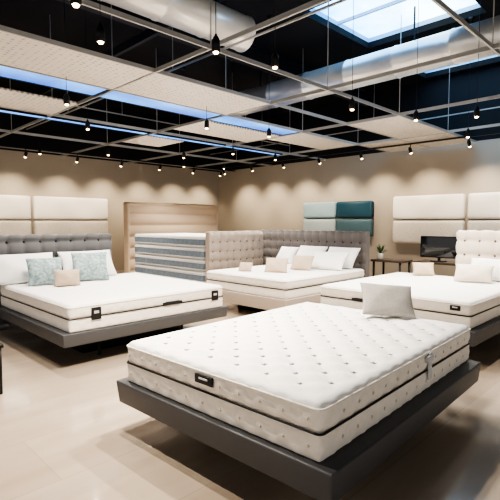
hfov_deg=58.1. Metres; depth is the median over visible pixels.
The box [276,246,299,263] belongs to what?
bed pillow
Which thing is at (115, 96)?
light panel
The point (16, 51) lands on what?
tile
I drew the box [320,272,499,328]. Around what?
mattress
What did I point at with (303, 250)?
bed pillow
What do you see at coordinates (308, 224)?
panel
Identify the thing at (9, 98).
tile
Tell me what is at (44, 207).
panel
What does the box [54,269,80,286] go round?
throw pillow
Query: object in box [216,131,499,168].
track
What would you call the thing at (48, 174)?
wall
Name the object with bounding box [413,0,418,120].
pendant spotlight
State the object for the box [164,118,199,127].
joist
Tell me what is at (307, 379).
mattress
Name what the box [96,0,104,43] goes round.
pendant spotlight
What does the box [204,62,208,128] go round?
pendant spotlight
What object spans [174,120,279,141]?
tile
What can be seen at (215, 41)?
pendant spotlight
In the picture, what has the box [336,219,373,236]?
panel
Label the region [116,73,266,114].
tile
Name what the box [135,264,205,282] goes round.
mattress
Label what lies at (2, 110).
light panel
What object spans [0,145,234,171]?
track
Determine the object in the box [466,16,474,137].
pendant spotlight
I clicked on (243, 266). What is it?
throw pillow
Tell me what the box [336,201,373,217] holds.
panel
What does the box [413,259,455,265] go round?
side table
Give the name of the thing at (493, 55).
window
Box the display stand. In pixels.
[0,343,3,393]
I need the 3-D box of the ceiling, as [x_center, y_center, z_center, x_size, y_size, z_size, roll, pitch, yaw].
[-0.354,-3.242,2.986,16.000,0.100,18.000,-4,5,-45]
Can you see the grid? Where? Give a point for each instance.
(489, 46)
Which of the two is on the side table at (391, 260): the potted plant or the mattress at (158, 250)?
the potted plant
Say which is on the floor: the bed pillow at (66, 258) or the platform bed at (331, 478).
the platform bed at (331, 478)
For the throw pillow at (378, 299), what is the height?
0.261 m
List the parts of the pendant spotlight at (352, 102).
lamp shade, cord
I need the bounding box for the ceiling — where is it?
[0,0,499,120]
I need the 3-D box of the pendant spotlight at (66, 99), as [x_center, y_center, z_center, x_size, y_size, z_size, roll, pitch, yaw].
[-1.980,-2.430,4.808,0.090,1.746,0.090,-4,5,-45]
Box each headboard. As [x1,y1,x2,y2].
[0,233,111,330]
[123,202,217,272]
[205,231,262,282]
[261,229,369,277]
[455,230,499,272]
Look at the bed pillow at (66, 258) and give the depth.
6.28 m
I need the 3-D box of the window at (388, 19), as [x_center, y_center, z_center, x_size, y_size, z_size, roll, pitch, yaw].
[2.068,-3.588,6.454,1.850,0.020,1.900,-4,5,-45]
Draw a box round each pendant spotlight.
[38,137,41,154]
[63,3,69,105]
[70,0,81,7]
[85,15,89,129]
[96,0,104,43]
[106,108,109,155]
[181,67,184,157]
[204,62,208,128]
[212,0,219,53]
[266,15,271,137]
[271,0,278,68]
[274,76,276,159]
[349,0,354,110]
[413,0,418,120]
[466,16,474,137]
[474,0,480,117]
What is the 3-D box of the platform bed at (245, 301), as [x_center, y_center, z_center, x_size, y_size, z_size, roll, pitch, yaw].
[0.601,0.767,7.395,2.076,0.350,1.736,-4,5,-45]
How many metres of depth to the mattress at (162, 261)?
8.78 m
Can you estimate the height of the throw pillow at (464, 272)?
0.222 m
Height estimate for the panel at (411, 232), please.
0.500 m
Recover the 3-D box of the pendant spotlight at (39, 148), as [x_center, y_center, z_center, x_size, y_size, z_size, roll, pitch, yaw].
[-3.917,-2.650,8.337,0.090,1.746,0.090,-4,5,-45]
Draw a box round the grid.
[0,0,499,171]
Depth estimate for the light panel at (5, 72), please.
5.05 m
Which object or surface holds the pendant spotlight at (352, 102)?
hanging from the ceiling
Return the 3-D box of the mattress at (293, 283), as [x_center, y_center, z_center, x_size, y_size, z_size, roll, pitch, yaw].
[0.601,0.455,7.375,2.041,0.277,1.701,-4,5,-45]
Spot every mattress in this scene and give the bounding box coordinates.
[0,272,222,332]
[127,302,470,461]
[134,233,205,247]
[134,244,205,259]
[134,254,205,271]
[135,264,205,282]
[206,264,363,298]
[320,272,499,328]
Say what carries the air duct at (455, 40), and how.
hanging from the ceiling
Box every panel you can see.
[0,66,107,95]
[0,107,149,134]
[0,195,30,218]
[0,221,31,235]
[32,196,107,219]
[33,221,107,234]
[99,91,220,119]
[148,133,282,155]
[210,116,298,134]
[303,202,336,217]
[303,219,335,230]
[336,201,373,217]
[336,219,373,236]
[392,221,464,243]
[393,194,465,218]
[467,220,499,230]
[468,192,499,218]
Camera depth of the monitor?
7.26 m
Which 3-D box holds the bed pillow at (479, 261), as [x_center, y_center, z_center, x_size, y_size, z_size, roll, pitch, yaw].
[3.238,0.263,5.953,0.660,0.281,0.250,4,5,45]
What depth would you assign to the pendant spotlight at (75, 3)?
2.62 m
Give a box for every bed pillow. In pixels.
[0,252,52,285]
[57,250,116,275]
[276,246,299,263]
[296,245,327,255]
[311,251,349,269]
[328,247,360,268]
[471,258,499,280]
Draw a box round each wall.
[0,85,217,270]
[218,64,499,276]
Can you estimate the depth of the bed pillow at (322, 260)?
7.31 m
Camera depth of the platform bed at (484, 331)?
4.52 m
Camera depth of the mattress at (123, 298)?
4.96 m
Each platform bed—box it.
[0,305,227,354]
[116,360,480,499]
[222,289,320,311]
[468,316,499,346]
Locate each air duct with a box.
[98,0,255,51]
[234,6,499,115]
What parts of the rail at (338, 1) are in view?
rod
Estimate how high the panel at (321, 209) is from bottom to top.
0.400 m
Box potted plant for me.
[376,244,387,258]
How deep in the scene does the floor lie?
2.76 m
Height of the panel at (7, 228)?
0.550 m
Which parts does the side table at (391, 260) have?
leg, leg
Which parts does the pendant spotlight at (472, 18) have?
lamp shade, cord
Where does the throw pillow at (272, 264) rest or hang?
on the mattress at (293, 283)
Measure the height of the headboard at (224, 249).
1.240 m
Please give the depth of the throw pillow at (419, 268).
6.51 m
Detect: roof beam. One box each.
[57,0,371,106]
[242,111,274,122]
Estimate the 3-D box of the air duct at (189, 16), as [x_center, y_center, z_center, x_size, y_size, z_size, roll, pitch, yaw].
[-1.346,-2.789,4.145,3.592,0.947,0.414,-4,5,-45]
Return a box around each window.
[315,0,476,37]
[424,55,497,72]
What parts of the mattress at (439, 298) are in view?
handle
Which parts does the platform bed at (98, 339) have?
leg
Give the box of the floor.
[0,302,499,499]
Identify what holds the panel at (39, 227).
attached to the wall at (48, 174)
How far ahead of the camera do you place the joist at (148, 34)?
6.62 m
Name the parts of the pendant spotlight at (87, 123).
cord, lamp shade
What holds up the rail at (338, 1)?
hanging from the ceiling
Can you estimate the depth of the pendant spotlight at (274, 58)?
3.67 m
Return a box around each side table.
[371,258,412,275]
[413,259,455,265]
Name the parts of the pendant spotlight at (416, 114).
lamp shade, cord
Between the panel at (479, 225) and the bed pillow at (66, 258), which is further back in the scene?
the panel at (479, 225)
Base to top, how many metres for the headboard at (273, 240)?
1.254 m
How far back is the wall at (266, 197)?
10.47 m
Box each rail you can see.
[26,0,346,129]
[76,106,288,145]
[210,84,499,154]
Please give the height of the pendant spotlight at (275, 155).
1.746 m
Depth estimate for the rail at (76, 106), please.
8.80 m
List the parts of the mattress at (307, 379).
strap handle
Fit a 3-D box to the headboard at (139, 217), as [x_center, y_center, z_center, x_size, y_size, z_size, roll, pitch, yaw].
[-1.944,-0.256,11.596,2.800,1.870,0.220,-4,5,-45]
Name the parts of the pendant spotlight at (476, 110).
lamp shade, cord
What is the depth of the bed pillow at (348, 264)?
7.47 m
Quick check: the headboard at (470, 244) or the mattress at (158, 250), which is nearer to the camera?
the headboard at (470, 244)
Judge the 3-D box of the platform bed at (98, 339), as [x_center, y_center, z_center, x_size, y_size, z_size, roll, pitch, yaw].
[-1.740,0.876,5.644,2.067,0.350,2.087,-4,5,-45]
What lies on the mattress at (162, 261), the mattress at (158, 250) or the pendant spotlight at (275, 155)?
the mattress at (158, 250)
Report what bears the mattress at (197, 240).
on the mattress at (158, 250)
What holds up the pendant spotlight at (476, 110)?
hanging from the ceiling
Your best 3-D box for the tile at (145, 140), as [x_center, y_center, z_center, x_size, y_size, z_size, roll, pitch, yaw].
[-1.909,-2.127,8.794,0.880,0.025,0.880,-4,5,-45]
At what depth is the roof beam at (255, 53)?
7.71 m
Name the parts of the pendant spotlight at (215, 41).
cord, lamp shade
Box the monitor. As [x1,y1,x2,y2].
[420,236,456,261]
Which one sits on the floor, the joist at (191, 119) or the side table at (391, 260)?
the side table at (391, 260)
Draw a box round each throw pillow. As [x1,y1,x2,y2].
[26,257,61,285]
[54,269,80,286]
[71,252,108,280]
[238,262,252,270]
[264,258,288,272]
[290,255,313,270]
[360,283,415,318]
[412,262,434,275]
[453,264,493,282]
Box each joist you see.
[33,0,224,94]
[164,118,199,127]
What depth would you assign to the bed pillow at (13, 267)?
5.61 m
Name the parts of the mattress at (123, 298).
handle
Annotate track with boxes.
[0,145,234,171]
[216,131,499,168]
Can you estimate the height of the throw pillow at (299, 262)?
0.225 m
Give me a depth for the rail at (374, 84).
8.93 m
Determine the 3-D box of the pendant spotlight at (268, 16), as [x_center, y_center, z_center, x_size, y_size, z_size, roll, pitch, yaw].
[0.283,-2.544,6.643,0.090,1.746,0.090,-4,5,-45]
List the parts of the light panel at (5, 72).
panel frame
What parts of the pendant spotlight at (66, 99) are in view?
cord, lamp shade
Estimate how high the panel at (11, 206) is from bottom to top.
0.540 m
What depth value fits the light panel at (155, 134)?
9.05 m
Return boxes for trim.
[310,0,480,41]
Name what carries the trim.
attached to the ceiling
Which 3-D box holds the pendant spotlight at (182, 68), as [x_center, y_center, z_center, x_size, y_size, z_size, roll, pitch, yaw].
[-1.308,-2.681,8.838,0.090,1.746,0.090,-4,5,-45]
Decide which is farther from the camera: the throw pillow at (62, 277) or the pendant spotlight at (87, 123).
the pendant spotlight at (87, 123)
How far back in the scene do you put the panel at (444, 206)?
9.47 m
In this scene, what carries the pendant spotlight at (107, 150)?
hanging from the ceiling
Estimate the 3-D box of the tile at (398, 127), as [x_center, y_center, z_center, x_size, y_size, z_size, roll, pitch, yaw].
[2.510,-2.050,7.559,1.780,0.025,0.880,-4,5,-45]
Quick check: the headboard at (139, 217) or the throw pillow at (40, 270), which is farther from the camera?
the headboard at (139, 217)
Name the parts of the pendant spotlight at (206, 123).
lamp shade, cord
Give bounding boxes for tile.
[0,31,151,88]
[0,87,77,114]
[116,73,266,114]
[123,135,183,146]
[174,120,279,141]
[268,133,353,149]
[351,116,445,138]
[362,133,473,151]
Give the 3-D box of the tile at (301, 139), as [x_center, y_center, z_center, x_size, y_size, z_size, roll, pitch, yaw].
[1.237,-2.129,8.830,1.780,0.025,0.880,-4,5,-45]
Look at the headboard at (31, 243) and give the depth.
6.21 m
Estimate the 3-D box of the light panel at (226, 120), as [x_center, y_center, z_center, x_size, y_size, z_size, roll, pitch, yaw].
[0.113,-2.049,7.411,1.760,0.030,0.420,-4,5,-45]
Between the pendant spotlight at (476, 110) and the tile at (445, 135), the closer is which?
the pendant spotlight at (476, 110)
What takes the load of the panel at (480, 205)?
attached to the wall at (266, 197)

